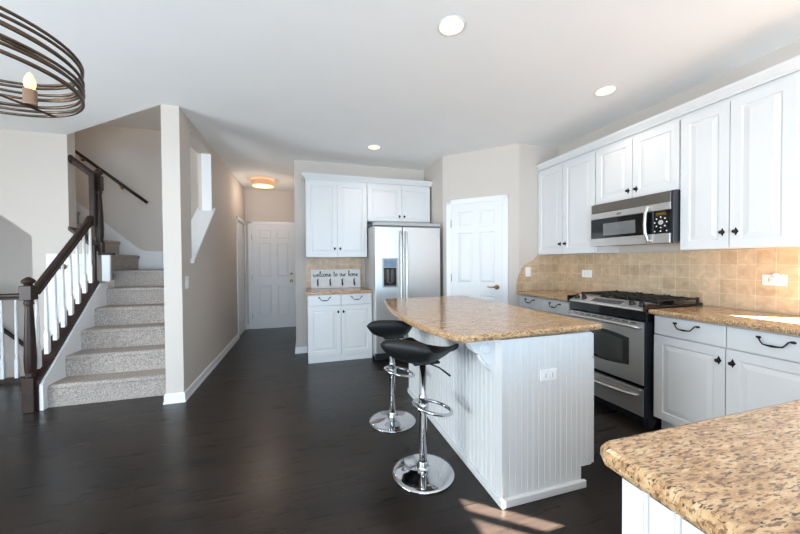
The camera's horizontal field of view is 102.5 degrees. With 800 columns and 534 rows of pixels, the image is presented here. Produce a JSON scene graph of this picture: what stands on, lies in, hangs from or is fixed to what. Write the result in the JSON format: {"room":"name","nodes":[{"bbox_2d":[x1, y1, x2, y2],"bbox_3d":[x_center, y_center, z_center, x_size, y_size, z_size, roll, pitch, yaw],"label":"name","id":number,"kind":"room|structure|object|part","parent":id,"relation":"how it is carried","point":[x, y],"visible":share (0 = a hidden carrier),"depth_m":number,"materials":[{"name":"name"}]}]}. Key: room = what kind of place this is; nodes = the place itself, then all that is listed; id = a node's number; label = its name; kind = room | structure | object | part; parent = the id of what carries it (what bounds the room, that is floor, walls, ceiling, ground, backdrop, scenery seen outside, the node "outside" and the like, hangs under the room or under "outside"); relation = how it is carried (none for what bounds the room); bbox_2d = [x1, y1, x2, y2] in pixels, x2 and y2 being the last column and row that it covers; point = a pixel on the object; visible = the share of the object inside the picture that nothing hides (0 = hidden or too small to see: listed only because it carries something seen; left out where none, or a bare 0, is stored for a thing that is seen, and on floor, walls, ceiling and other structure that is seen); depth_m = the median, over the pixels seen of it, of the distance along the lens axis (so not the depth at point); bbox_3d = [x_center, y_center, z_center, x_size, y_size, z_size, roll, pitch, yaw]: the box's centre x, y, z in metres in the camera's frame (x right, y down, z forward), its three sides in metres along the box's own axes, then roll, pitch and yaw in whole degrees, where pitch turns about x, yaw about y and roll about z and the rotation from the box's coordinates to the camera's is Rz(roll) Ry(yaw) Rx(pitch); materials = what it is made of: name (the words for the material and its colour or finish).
{"room":"kitchen","nodes":[
{"label":"kitchen","id":0,"kind":"room"},
{"bbox_2d":[0,129,104,349],"bbox_3d":[-4.878,-0.344,3.288,2.950,3.220,0.130,-1,1,-17],"label":"wall","id":1,"kind":"structure","parent":0,"point":[38,179],"depth_m":3.50,"materials":[{"name":"paint"}]},
{"bbox_2d":[46,254,88,335],"bbox_3d":[-3.650,0.553,3.562,0.440,1.400,0.074,-1,1,-17],"label":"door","id":2,"kind":"structure","parent":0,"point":[49,257],"depth_m":3.56,"materials":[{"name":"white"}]},
{"bbox_2d":[0,125,198,377],"bbox_3d":[-4.658,0.921,4.432,4.200,5.850,0.140,-1,1,-17],"label":"wall","id":3,"kind":"structure","parent":0,"point":[132,156],"depth_m":4.52,"materials":[{"name":"paint"}]},
{"bbox_2d":[4,328,23,345],"bbox_3d":[-5.152,0.774,4.158,1.732,1.830,0.086,-1,1,-17],"label":"wall handrail","id":4,"kind":"object","parent":3,"relation":"attached to","point":[8,333],"visible":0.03,"depth_m":4.16,"materials":[{"name":"brown wood"}]},
{"bbox_2d":[75,150,147,203],"bbox_3d":[-4.185,-1.393,4.418,1.226,1.004,0.093,-1,1,-17],"label":"wall handrail","id":5,"kind":"object","parent":3,"relation":"attached to","point":[79,154],"visible":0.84,"depth_m":4.43,"materials":[{"name":"brown wood"}]},
{"bbox_2d":[111,270,118,279],"bbox_3d":[-4.745,-0.892,3.848,2.340,2.125,0.870,-1,1,-17],"label":"stair step","id":6,"kind":"structure","parent":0,"point":[112,272],"depth_m":3.98,"materials":[{"name":"paint"}]},
{"bbox_2d":[98,104,160,129],"bbox_3d":[-4.350,-1.998,3.288,4.200,0.080,2.450,-1,1,-17],"label":"ceiling","id":7,"kind":"structure","parent":0,"point":[150,118],"depth_m":4.34,"materials":[{"name":"paint"}]},
{"bbox_2d":[161,105,244,393],"bbox_3d":[-2.570,-0.381,4.552,0.143,3.220,3.374,-1,1,-17],"label":"wall","id":8,"kind":"structure","parent":0,"point":[201,319],"depth_m":3.24,"materials":[{"name":"paint"}]},
{"bbox_2d":[185,276,188,288],"bbox_3d":[-2.046,0.149,3.090,0.010,0.118,0.075,-1,1,-17],"label":"light switch","id":9,"kind":"object","parent":8,"relation":"attached to","point":[186,277],"visible":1,"depth_m":3.08,"materials":[{"name":"white plastic"}]},
{"bbox_2d":[163,334,238,404],"bbox_3d":[-2.437,1.190,4.171,0.179,0.090,2.562,-1,1,-17],"label":"baseboard","id":10,"kind":"structure","parent":8,"relation":"attached to","point":[180,397],"depth_m":3.32,"materials":[{"name":"white wood"}]},
{"bbox_2d":[191,207,214,262],"bbox_3d":[-2.276,-0.387,3.582,0.195,0.690,0.860,-1,1,-17],"label":"trim","id":11,"kind":"structure","parent":8,"relation":"attached to","point":[201,220],"depth_m":3.64,"materials":[{"name":"white wood"}]},
{"bbox_2d":[201,153,211,210],"bbox_3d":[-2.369,-1.038,3.934,0.103,0.690,0.015,-1,1,-17],"label":"trim","id":12,"kind":"structure","parent":8,"relation":"attached to","point":[205,158],"depth_m":3.93,"materials":[{"name":"white wood"}]},
{"bbox_2d":[236,216,246,337],"bbox_3d":[-2.868,0.171,5.804,0.044,2.080,0.820,-1,1,-17],"label":"door","id":13,"kind":"structure","parent":8,"relation":"in","point":[240,228],"depth_m":5.86,"materials":[{"name":"white wood"}]},
{"bbox_2d":[244,188,294,327],"bbox_3d":[-2.598,-0.160,6.397,1.300,2.720,0.150,-1,1,-17],"label":"wall","id":14,"kind":"structure","parent":0,"point":[263,205],"depth_m":6.29,"materials":[{"name":"paint"}]},
{"bbox_2d":[248,221,295,328],"bbox_3d":[-2.482,0.155,6.319,0.920,2.090,0.074,-1,1,-17],"label":"door","id":15,"kind":"structure","parent":14,"relation":"in","point":[271,245],"depth_m":6.33,"materials":[{"name":"white wood"}]},
{"bbox_2d":[0,326,662,533],"bbox_3d":[-1.503,1.367,1.761,8.500,0.200,9.700,-1,1,-17],"label":"floor","id":16,"kind":"structure","parent":0,"point":[272,441],"depth_m":2.04,"materials":[{"name":"brown wood"}]},
{"bbox_2d":[0,293,23,383],"bbox_3d":[-4.762,0.779,3.339,1.572,0.968,0.090,-1,1,-17],"label":"guard railing","id":17,"kind":"object","parent":16,"relation":"on","point":[17,378],"visible":0.67,"depth_m":3.48,"materials":[{"name":"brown wood"}]},
{"bbox_3d":[-4.766,0.329,3.331,1.572,0.068,0.060,-1,1,-17],"label":"handrail","id":18,"kind":"part","parent":17,"relation":"part of","materials":[{"name":"brown wood"}]},
{"bbox_3d":[-4.759,1.241,3.346,1.572,0.044,0.090,-1,1,-17],"label":"shoe rail","id":19,"kind":"part","parent":17,"relation":"part of","materials":[{"name":"brown wood"}]},
{"bbox_2d":[39,201,165,410],"bbox_3d":[-3.521,0.029,3.686,2.181,2.439,1.913,-1,1,-17],"label":"staircase","id":20,"kind":"structure","parent":16,"relation":"on","point":[115,349],"depth_m":3.37,"materials":[{"name":"carpet"}]},
{"bbox_2d":[19,155,104,413],"bbox_3d":[-3.420,-0.003,3.227,0.301,2.516,1.047,-1,1,-17],"label":"stair railing","id":21,"kind":"object","parent":20,"relation":"attached to","point":[37,361],"visible":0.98,"depth_m":3.10,"materials":[{"name":"brown wood"}]},
{"bbox_3d":[-3.223,0.674,2.796,0.092,1.174,0.091,-1,1,-17],"label":"newel post","id":22,"kind":"part","parent":21,"relation":"part of","materials":[{"name":"brown wood"}]},
{"bbox_3d":[-3.353,-0.402,3.225,0.068,1.285,0.861,-1,1,-16],"label":"handrail","id":23,"kind":"part","parent":21,"relation":"part of","materials":[{"name":"brown wood"}]},
{"bbox_3d":[-3.580,-1.128,3.656,0.267,0.278,0.104,-1,1,-17],"label":"handrail","id":24,"kind":"part","parent":21,"relation":"part of","materials":[{"name":"brown wood"}]},
{"bbox_3d":[-3.457,-0.645,3.689,0.092,0.962,0.091,-1,1,-17],"label":"newel post","id":25,"kind":"part","parent":21,"relation":"part of","materials":[{"name":"brown wood"}]},
{"bbox_3d":[-3.382,0.013,3.700,0.075,0.300,0.030,-1,1,-17],"label":"landing panel","id":26,"kind":"part","parent":20,"relation":"part of","materials":[{"name":"white wood"}]},
{"bbox_2d":[307,293,371,363],"bbox_3d":[-0.838,0.781,4.407,0.824,0.875,0.594,-1,1,-17],"label":"base cabinet","id":27,"kind":"object","parent":16,"relation":"on","point":[338,330],"visible":0.99,"depth_m":4.16,"materials":[{"name":"white wood"}]},
{"bbox_3d":[-0.965,0.425,4.105,0.404,0.135,0.020,-1,1,-17],"label":"drawer","id":28,"kind":"part","parent":27,"relation":"part of","materials":[{"name":"white wood"}]},
{"bbox_3d":[-0.962,0.817,4.111,0.404,0.635,0.020,-1,1,-17],"label":"door","id":29,"kind":"part","parent":27,"relation":"part of","materials":[{"name":"white wood"}]},
{"bbox_2d":[306,287,371,294],"bbox_3d":[-0.852,0.325,4.402,0.836,0.035,0.583,-1,1,-17],"label":"countertop","id":30,"kind":"structure","parent":27,"relation":"on","point":[321,291],"depth_m":4.22,"materials":[{"name":"stone"}]},
{"bbox_2d":[311,269,359,288],"bbox_3d":[-0.916,0.169,4.618,0.700,0.270,0.105,-1,1,-17],"label":"welcome sign","id":31,"kind":"object","parent":30,"relation":"on","point":[320,278],"visible":1,"depth_m":4.63,"materials":[{"name":"white wood"}]},
{"bbox_3d":[-0.573,0.420,4.222,0.404,0.135,0.020,-1,1,-17],"label":"drawer","id":32,"kind":"part","parent":27,"relation":"part of","materials":[{"name":"white wood"}]},
{"bbox_3d":[-0.570,0.812,4.229,0.404,0.635,0.020,-1,1,-17],"label":"door","id":33,"kind":"part","parent":27,"relation":"part of","materials":[{"name":"white wood"}]},
{"bbox_2d":[367,320,415,432],"bbox_3d":[-0.065,0.815,2.569,0.375,0.856,0.462,0,1,5],"label":"bar stool","id":34,"kind":"object","parent":16,"relation":"on","point":[392,420],"visible":0.94,"depth_m":2.50,"materials":[{"name":"silver metal"}]},
{"bbox_3d":[-0.067,0.468,2.563,0.344,0.171,0.467,0,1,5],"label":"seat","id":35,"kind":"part","parent":34,"relation":"part of","materials":[{"name":"black leather"}]},
{"bbox_2d":[365,222,439,359],"bbox_3d":[0.023,0.312,4.524,0.910,1.796,0.795,-1,1,-17],"label":"refrigerator","id":36,"kind":"object","parent":16,"relation":"on","point":[402,260],"visible":0.72,"depth_m":4.20,"materials":[{"name":"grey metal"}]},
{"bbox_3d":[-0.147,0.294,4.170,0.369,1.632,0.068,-1,1,-17],"label":"freezer door","id":37,"kind":"part","parent":36,"relation":"part of","materials":[{"name":"silver metal"}]},
{"bbox_3d":[-0.127,-0.048,4.128,0.168,0.103,0.004,-1,1,-17],"label":"control panel","id":38,"kind":"part","parent":36,"relation":"part of","materials":[{"name":"plastic"}]},
{"bbox_3d":[0.015,0.155,4.144,0.028,1.254,0.076,-1,1,-17],"label":"handle","id":39,"kind":"part","parent":36,"relation":"part of","materials":[{"name":"silver metal"}]},
{"bbox_3d":[0.087,0.154,4.166,0.028,1.254,0.076,-1,1,-17],"label":"handle","id":40,"kind":"part","parent":36,"relation":"part of","materials":[{"name":"silver metal"}]},
{"bbox_3d":[0.287,0.289,4.300,0.525,1.632,0.068,-1,1,-17],"label":"fridge door","id":41,"kind":"part","parent":36,"relation":"part of","materials":[{"name":"silver metal"}]},
{"bbox_2d":[380,337,458,494],"bbox_3d":[0.131,0.824,1.931,0.376,0.855,0.460,0,1,30],"label":"bar stool","id":42,"kind":"object","parent":16,"relation":"on","point":[422,472],"visible":1,"depth_m":1.89,"materials":[{"name":"silver metal"}]},
{"bbox_3d":[0.129,0.477,1.926,0.344,0.171,0.467,0,1,30],"label":"seat","id":43,"kind":"part","parent":42,"relation":"part of","materials":[{"name":"black leather"}]},
{"bbox_3d":[0.137,0.562,1.941,0.160,0.012,0.160,-1,1,-17],"label":"seat plate","id":44,"kind":"part","parent":42,"relation":"part of","materials":[{"name":"black metal"}]},
{"bbox_3d":[0.234,0.609,1.897,0.132,0.072,0.023,0,1,16],"label":"lever","id":45,"kind":"part","parent":42,"relation":"part of","materials":[{"name":"black metal"}]},
{"bbox_2d":[408,327,593,508],"bbox_3d":[0.547,0.802,2.474,0.811,0.875,1.567,-1,1,-17],"label":"kitchen island","id":46,"kind":"object","parent":16,"relation":"on","point":[525,439],"visible":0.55,"depth_m":1.77,"materials":[{"name":"white wood"}]},
{"bbox_3d":[0.304,0.787,2.437,0.014,0.841,1.497,-1,1,-17],"label":"panel","id":47,"kind":"part","parent":46,"relation":"part of","materials":[{"name":"white wood"}]},
{"bbox_2d":[384,296,602,342],"bbox_3d":[0.457,0.344,2.532,1.049,0.036,1.742,-1,1,-17],"label":"island countertop","id":48,"kind":"structure","parent":46,"relation":"on","point":[466,319],"depth_m":2.03,"materials":[{"name":"stone"}]},
{"bbox_3d":[0.565,1.218,2.485,0.555,0.044,1.567,-1,1,-17],"label":"trim","id":49,"kind":"part","parent":46,"relation":"part of","materials":[{"name":"white wood"}]},
{"bbox_3d":[0.816,0.755,1.759,0.589,0.761,0.008,-1,1,-17],"label":"panel","id":50,"kind":"part","parent":46,"relation":"part of","materials":[{"name":"white wood"}]},
{"bbox_2d":[540,368,556,381],"bbox_3d":[0.807,0.586,1.741,0.108,0.062,0.009,-1,1,-17],"label":"wall outlet","id":51,"kind":"object","parent":46,"relation":"attached to","point":[546,374],"visible":1,"depth_m":1.74,"materials":[{"name":"white plastic"}]},
{"bbox_3d":[1.053,0.821,2.030,0.020,0.606,0.383,-1,1,-17],"label":"door","id":52,"kind":"part","parent":46,"relation":"part of","materials":[{"name":"white wood"}]},
{"bbox_3d":[1.050,0.444,2.025,0.020,0.135,0.383,-1,1,-17],"label":"drawer","id":53,"kind":"part","parent":46,"relation":"part of","materials":[{"name":"white wood"}]},
{"bbox_2d":[519,295,572,316],"bbox_3d":[1.838,0.774,3.645,0.634,0.875,0.783,-1,1,-17],"label":"base cabinet","id":54,"kind":"object","parent":16,"relation":"on","point":[558,307],"visible":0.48,"depth_m":3.50,"materials":[{"name":"white wood"}]},
{"bbox_3d":[1.525,0.413,3.742,0.020,0.135,0.396,-1,1,-17],"label":"drawer","id":55,"kind":"part","parent":54,"relation":"part of","materials":[{"name":"white wood"}]},
{"bbox_2d":[516,290,590,301],"bbox_3d":[1.839,0.317,3.628,0.625,0.036,0.812,-1,1,-17],"label":"countertop","id":56,"kind":"structure","parent":54,"relation":"on","point":[561,295],"depth_m":3.63,"materials":[{"name":"stone"}]},
{"bbox_3d":[1.636,0.418,3.370,0.020,0.135,0.372,-1,1,-17],"label":"drawer","id":57,"kind":"part","parent":54,"relation":"part of","materials":[{"name":"white wood"}]},
{"bbox_2d":[567,290,702,429],"bbox_3d":[2.030,0.735,2.863,0.674,0.977,0.766,-1,1,-17],"label":"range","id":58,"kind":"object","parent":16,"relation":"on","point":[623,356],"visible":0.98,"depth_m":2.62,"materials":[{"name":"silver metal"}]},
{"bbox_3d":[1.731,0.461,2.783,0.062,0.038,0.674,-1,1,-17],"label":"handle","id":59,"kind":"part","parent":58,"relation":"part of","materials":[{"name":"silver metal"}]},
{"bbox_3d":[1.778,0.664,2.802,0.040,0.485,0.716,-1,1,-17],"label":"oven door","id":60,"kind":"part","parent":58,"relation":"part of","materials":[{"name":"silver metal"}]},
{"bbox_3d":[1.805,0.297,2.800,0.060,0.026,0.280,-1,1,-17],"label":"touch panel","id":61,"kind":"part","parent":58,"relation":"part of","materials":[{"name":"silver metal"}]},
{"bbox_3d":[1.812,0.306,2.805,0.126,0.060,0.720,-1,1,-17],"label":"control panel","id":62,"kind":"part","parent":58,"relation":"part of","materials":[{"name":"silver metal"}]},
{"bbox_3d":[1.742,1.002,2.804,0.054,0.042,0.657,-1,1,-17],"label":"handle","id":63,"kind":"part","parent":58,"relation":"part of","materials":[{"name":"silver metal"}]},
{"bbox_3d":[1.782,1.047,2.808,0.038,0.210,0.716,-1,1,-17],"label":"drawer","id":64,"kind":"part","parent":58,"relation":"part of","materials":[{"name":"silver metal"}]},
{"bbox_3d":[1.869,0.285,2.585,0.048,0.049,0.048,0,1,29],"label":"knob","id":65,"kind":"part","parent":58,"relation":"part of","materials":[{"name":"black metal"}]},
{"bbox_2d":[591,295,702,307],"bbox_3d":[2.111,0.298,2.888,0.495,0.018,0.748,-1,1,-17],"label":"cooktop","id":66,"kind":"object","parent":58,"relation":"in","point":[663,304],"depth_m":2.60,"materials":[{"name":"metal"}]},
{"bbox_2d":[622,477,706,533],"bbox_3d":[1.658,0.820,0.891,2.531,0.875,1.033,-1,1,-17],"label":"base cabinet","id":67,"kind":"object","parent":16,"relation":"on","point":[642,513],"visible":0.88,"depth_m":0.56,"materials":[{"name":"white wood"}]},
{"bbox_2d":[600,306,799,533],"bbox_3d":[1.545,0.357,1.250,2.554,0.036,2.058,-1,1,-17],"label":"countertop","id":68,"kind":"structure","parent":67,"relation":"on","point":[736,473],"depth_m":0.59,"materials":[{"name":"stone"}]},
{"bbox_2d":[654,315,799,428],"bbox_3d":[2.306,0.796,2.086,0.634,0.875,0.878,-1,1,-17],"label":"base cabinet","id":69,"kind":"object","parent":16,"relation":"on","point":[703,370],"visible":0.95,"depth_m":2.05,"materials":[{"name":"white wood"}]},
{"bbox_3d":[1.955,0.417,2.206,0.039,0.052,0.160,-1,1,-17],"label":"handle","id":70,"kind":"part","parent":69,"relation":"part of","materials":[{"name":"black metal"}]},
{"bbox_3d":[1.983,0.434,2.215,0.020,0.135,0.426,-1,1,-17],"label":"drawer","id":71,"kind":"part","parent":69,"relation":"part of","materials":[{"name":"white wood"}]},
{"bbox_3d":[1.986,0.819,2.221,0.020,0.620,0.426,-1,1,-17],"label":"door","id":72,"kind":"part","parent":69,"relation":"part of","materials":[{"name":"white wood"}]},
{"bbox_3d":[2.012,0.592,2.036,0.030,0.057,0.030,-1,1,-17],"label":"knob","id":73,"kind":"part","parent":69,"relation":"part of","materials":[{"name":"black metal"}]},
{"bbox_3d":[2.032,0.593,1.970,0.030,0.057,0.030,-1,1,-17],"label":"knob","id":74,"kind":"part","parent":69,"relation":"part of","materials":[{"name":"black metal"}]},
{"bbox_3d":[2.111,0.825,1.803,0.020,0.620,0.436,-1,1,-17],"label":"door","id":75,"kind":"part","parent":69,"relation":"part of","materials":[{"name":"white wood"}]},
{"bbox_3d":[2.108,0.440,1.796,0.020,0.135,0.436,-1,1,-17],"label":"drawer","id":76,"kind":"part","parent":69,"relation":"part of","materials":[{"name":"white wood"}]},
{"bbox_3d":[2.080,0.423,1.788,0.039,0.052,0.160,-1,1,-17],"label":"handle","id":77,"kind":"part","parent":69,"relation":"part of","materials":[{"name":"black metal"}]},
{"bbox_2d":[294,160,423,352],"bbox_3d":[-0.766,-0.163,5.798,2.095,2.720,2.050,-1,1,-17],"label":"wall","id":78,"kind":"structure","parent":0,"point":[299,166],"depth_m":4.55,"materials":[{"name":"paint"}]},
{"bbox_2d":[295,346,306,353],"bbox_3d":[-1.692,1.163,5.524,0.169,0.090,2.058,-1,1,-17],"label":"baseboard","id":79,"kind":"structure","parent":78,"relation":"attached to","point":[298,350],"depth_m":4.54,"materials":[{"name":"white wood"}]},
{"bbox_2d":[306,258,362,288],"bbox_3d":[-0.947,0.083,4.670,0.805,0.439,0.012,-1,1,-17],"label":"backsplash","id":80,"kind":"structure","parent":78,"relation":"attached to","point":[311,263],"depth_m":4.65,"materials":[{"name":"tile"}]},
{"bbox_2d":[305,179,366,257],"bbox_3d":[-0.893,-0.655,4.499,0.824,1.038,0.348,-1,1,-17],"label":"upper cabinet","id":81,"kind":"object","parent":78,"relation":"attached to","point":[335,211],"visible":1,"depth_m":4.36,"materials":[{"name":"white wood"}]},
{"bbox_3d":[-1.051,-0.639,4.312,0.404,1.002,0.020,-1,1,-17],"label":"door","id":82,"kind":"part","parent":81,"relation":"part of","materials":[{"name":"white wood"}]},
{"bbox_3d":[-0.659,-0.643,4.429,0.404,1.002,0.020,-1,1,-17],"label":"door","id":83,"kind":"part","parent":81,"relation":"part of","materials":[{"name":"white wood"}]},
{"bbox_2d":[302,172,431,186],"bbox_3d":[-0.449,-1.216,4.612,1.839,0.070,0.322,-1,1,-17],"label":"crown molding","id":84,"kind":"structure","parent":81,"relation":"attached to","point":[305,175],"depth_m":4.45,"materials":[{"name":"white wood"}]},
{"bbox_2d":[367,183,429,223],"bbox_3d":[-0.046,-0.917,4.749,0.943,0.534,0.348,-1,1,-17],"label":"upper cabinet","id":85,"kind":"object","parent":78,"relation":"attached to","point":[385,202],"visible":1,"depth_m":4.61,"materials":[{"name":"white wood"}]},
{"bbox_3d":[-0.217,-0.901,4.558,0.496,0.498,0.020,-1,1,-17],"label":"door","id":86,"kind":"part","parent":85,"relation":"part of","materials":[{"name":"white wood"}]},
{"bbox_3d":[0.233,-0.906,4.693,0.432,0.498,0.020,-1,1,-17],"label":"door","id":87,"kind":"part","parent":85,"relation":"part of","materials":[{"name":"white wood"}]},
{"bbox_2d":[0,0,799,190],"bbox_3d":[-1.524,-1.578,1.714,8.500,0.250,9.700,-1,1,-17],"label":"ceiling","id":88,"kind":"structure","parent":0,"point":[269,85],"depth_m":2.34,"materials":[{"name":"paint"}]},
{"bbox_2d":[0,6,85,117],"bbox_3d":[-1.281,-0.984,0.902,0.556,0.913,0.558,-1,1,-17],"label":"chandelier","id":89,"kind":"object","parent":88,"relation":"hanging from","point":[29,98],"visible":1,"depth_m":1.03,"materials":[{"name":"brown metal"}]},
{"bbox_3d":[-1.274,-0.550,1.044,0.009,0.009,0.272,0,1,2],"label":"arm","id":90,"kind":"part","parent":89,"relation":"part of","materials":[{"name":"brown metal"}]},
{"bbox_3d":[-1.273,-0.639,1.104,0.031,0.060,0.031,-1,1,-17],"label":"bulb","id":91,"kind":"part","parent":89,"relation":"part of","materials":[{"name":"white glass"}]},
{"bbox_2d":[251,178,273,187],"bbox_3d":[-2.371,-1.440,5.554,0.366,0.135,0.366,-1,1,-17],"label":"flush ceiling light","id":92,"kind":"object","parent":88,"relation":"attached to","point":[258,182],"visible":1,"depth_m":5.43,"materials":[{"name":"white glass"}]},
{"bbox_2d":[252,184,273,187],"bbox_3d":[-2.370,-1.395,5.555,0.356,0.014,0.356,-1,1,-17],"label":"diffuser","id":93,"kind":"object","parent":92,"relation":"attached to","point":[254,185],"depth_m":5.52,"materials":[{"name":"white glass"}]},
{"bbox_2d":[368,145,380,149],"bbox_3d":[-0.323,-1.495,4.008,0.164,0.005,0.164,-1,1,-17],"label":"recessed light","id":94,"kind":"object","parent":88,"relation":"in","point":[373,147],"visible":1,"depth_m":4.01,"materials":[{"name":"beige"}]},
{"bbox_2d":[438,16,464,35],"bbox_3d":[0.313,-1.466,1.956,0.164,0.005,0.164,-1,1,-17],"label":"recessed light","id":95,"kind":"object","parent":88,"relation":"in","point":[450,25],"visible":1,"depth_m":1.95,"materials":[{"name":"beige"}]},
{"bbox_2d":[594,85,616,95],"bbox_3d":[1.737,-1.488,2.714,0.164,0.005,0.164,-1,1,-17],"label":"recessed light","id":96,"kind":"object","parent":88,"relation":"in","point":[605,90],"visible":1,"depth_m":2.70,"materials":[{"name":"beige"}]},
{"bbox_2d":[424,143,558,306],"bbox_3d":[1.184,-0.155,4.428,2.008,2.720,0.623,0,1,27],"label":"wall","id":97,"kind":"structure","parent":0,"point":[511,170],"depth_m":4.01,"materials":[{"name":"paint"}]},
{"bbox_2d":[446,194,507,303],"bbox_3d":[0.978,0.155,4.161,0.807,2.111,0.068,0,1,28],"label":"door","id":98,"kind":"structure","parent":97,"relation":"in","point":[476,228],"depth_m":4.16,"materials":[{"name":"white wood"}]},
{"bbox_3d":[1.176,0.256,4.050,0.142,0.062,0.056,0,1,28],"label":"lever","id":99,"kind":"part","parent":98,"relation":"part of","materials":[{"name":"gold metal"}]},
{"bbox_2d":[516,256,557,290],"bbox_3d":[1.720,0.078,4.007,0.615,0.428,0.012,-1,1,-17],"label":"backsplash","id":100,"kind":"structure","parent":97,"relation":"attached to","point":[544,269],"depth_m":4.01,"materials":[{"name":"tile"}]},
{"bbox_2d":[526,267,530,276],"bbox_3d":[1.580,0.060,3.954,0.072,0.115,0.010,-1,1,-17],"label":"light switch","id":101,"kind":"object","parent":100,"relation":"attached to","point":[528,269],"visible":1,"depth_m":3.95,"materials":[{"name":"white plastic"}]},
{"bbox_2d":[559,39,799,315],"bbox_3d":[2.969,-0.116,1.202,0.140,2.720,6.100,-1,1,-17],"label":"wall","id":102,"kind":"structure","parent":0,"point":[791,50],"depth_m":2.75,"materials":[{"name":"paint"}]},
{"bbox_2d":[538,149,618,254],"bbox_3d":[1.973,-0.667,3.647,0.348,1.038,0.822,-1,1,-17],"label":"upper cabinet","id":103,"kind":"object","parent":102,"relation":"attached to","point":[567,189],"visible":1,"depth_m":3.54,"materials":[{"name":"white wood"}]},
{"bbox_3d":[1.784,-0.656,3.809,0.020,1.002,0.394,-1,1,-17],"label":"door","id":104,"kind":"part","parent":103,"relation":"part of","materials":[{"name":"white wood"}]},
{"bbox_3d":[1.902,-0.651,3.418,0.020,1.002,0.414,-1,1,-17],"label":"door","id":105,"kind":"part","parent":103,"relation":"part of","materials":[{"name":"white wood"}]},
{"bbox_2d":[596,116,681,204],"bbox_3d":[2.198,-0.893,2.888,0.348,0.566,0.749,-1,1,-17],"label":"upper cabinet","id":106,"kind":"object","parent":102,"relation":"attached to","point":[647,162],"visible":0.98,"depth_m":2.78,"materials":[{"name":"white wood"}]},
{"bbox_3d":[2.016,-0.882,3.028,0.020,0.530,0.367,-1,1,-17],"label":"door","id":107,"kind":"part","parent":106,"relation":"part of","materials":[{"name":"white wood"}]},
{"bbox_2d":[591,190,680,246],"bbox_3d":[2.148,-0.402,2.879,0.403,0.409,0.744,-1,1,-17],"label":"microwave","id":108,"kind":"object","parent":106,"relation":"attached to","point":[652,218],"visible":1,"depth_m":2.75,"materials":[{"name":"metal"}]},
{"bbox_3d":[1.995,-0.366,2.936,0.034,0.182,0.548,-1,1,-17],"label":"door","id":109,"kind":"part","parent":108,"relation":"part of","materials":[{"name":"silver metal"}]},
{"bbox_3d":[2.038,-0.357,2.650,0.062,0.315,0.024,0,1,-2],"label":"handle","id":110,"kind":"part","parent":108,"relation":"part of","materials":[{"name":"silver metal"}]},
{"bbox_3d":[2.104,-0.361,2.573,0.034,0.182,0.137,-1,1,-17],"label":"control panel","id":111,"kind":"part","parent":108,"relation":"part of","materials":[{"name":"black plastic"}]},
{"bbox_3d":[2.129,-0.394,2.495,0.030,0.407,0.020,-1,1,-17],"label":"panel","id":112,"kind":"part","parent":108,"relation":"part of","materials":[{"name":"metal"}]},
{"bbox_3d":[2.123,-0.877,2.671,0.020,0.530,0.367,-1,1,-17],"label":"door","id":113,"kind":"part","parent":106,"relation":"part of","materials":[{"name":"white wood"}]},
{"bbox_2d":[558,248,799,314],"bbox_3d":[2.344,0.082,3.026,0.014,0.444,2.248,-1,1,-17],"label":"backsplash","id":114,"kind":"structure","parent":102,"relation":"attached to","point":[719,278],"depth_m":2.62,"materials":[{"name":"tile"}]},
{"bbox_2d":[582,270,591,277],"bbox_3d":[2.138,0.077,3.675,0.009,0.082,0.130,-1,1,-17],"label":"wall outlet","id":115,"kind":"object","parent":114,"relation":"attached to","point":[585,273],"visible":1,"depth_m":3.66,"materials":[{"name":"white plastic"}]},
{"bbox_2d":[762,274,786,285],"bbox_3d":[2.576,0.091,2.212,0.009,0.075,0.122,-1,1,-17],"label":"wall outlet","id":116,"kind":"object","parent":114,"relation":"attached to","point":[766,279],"visible":0.73,"depth_m":2.22,"materials":[{"name":"white plastic"}]},
{"bbox_2d":[771,273,780,283],"bbox_3d":[2.560,0.077,2.187,0.037,0.072,0.036,-1,1,-17],"label":"night light","id":117,"kind":"object","parent":116,"relation":"attached to","point":[775,279],"visible":1,"depth_m":2.18,"materials":[{"name":"white plastic"}]},
{"bbox_2d":[680,71,799,249],"bbox_3d":[2.396,-0.648,2.234,0.348,1.038,0.618,-1,1,-17],"label":"upper cabinet","id":118,"kind":"object","parent":102,"relation":"attached to","point":[740,153],"visible":1,"depth_m":2.13,"materials":[{"name":"white wood"}]},
{"bbox_2d":[536,55,799,170],"bbox_3d":[2.162,-1.213,2.957,0.322,0.070,2.238,-1,1,-17],"label":"crown molding","id":119,"kind":"structure","parent":118,"relation":"attached to","point":[792,65],"depth_m":2.40,"materials":[{"name":"white wood"}]},
{"bbox_3d":[2.223,-0.636,2.345,0.020,1.002,0.296,-1,1,-17],"label":"door","id":120,"kind":"part","parent":118,"relation":"part of","materials":[{"name":"white wood"}]},
{"bbox_3d":[2.256,-0.241,2.166,0.030,0.057,0.030,-1,1,-17],"label":"knob","id":121,"kind":"part","parent":118,"relation":"part of","materials":[{"name":"black metal"}]},
{"bbox_3d":[2.311,-0.632,2.052,0.020,1.002,0.308,-1,1,-17],"label":"door","id":122,"kind":"part","parent":118,"relation":"part of","materials":[{"name":"white wood"}]}
]}

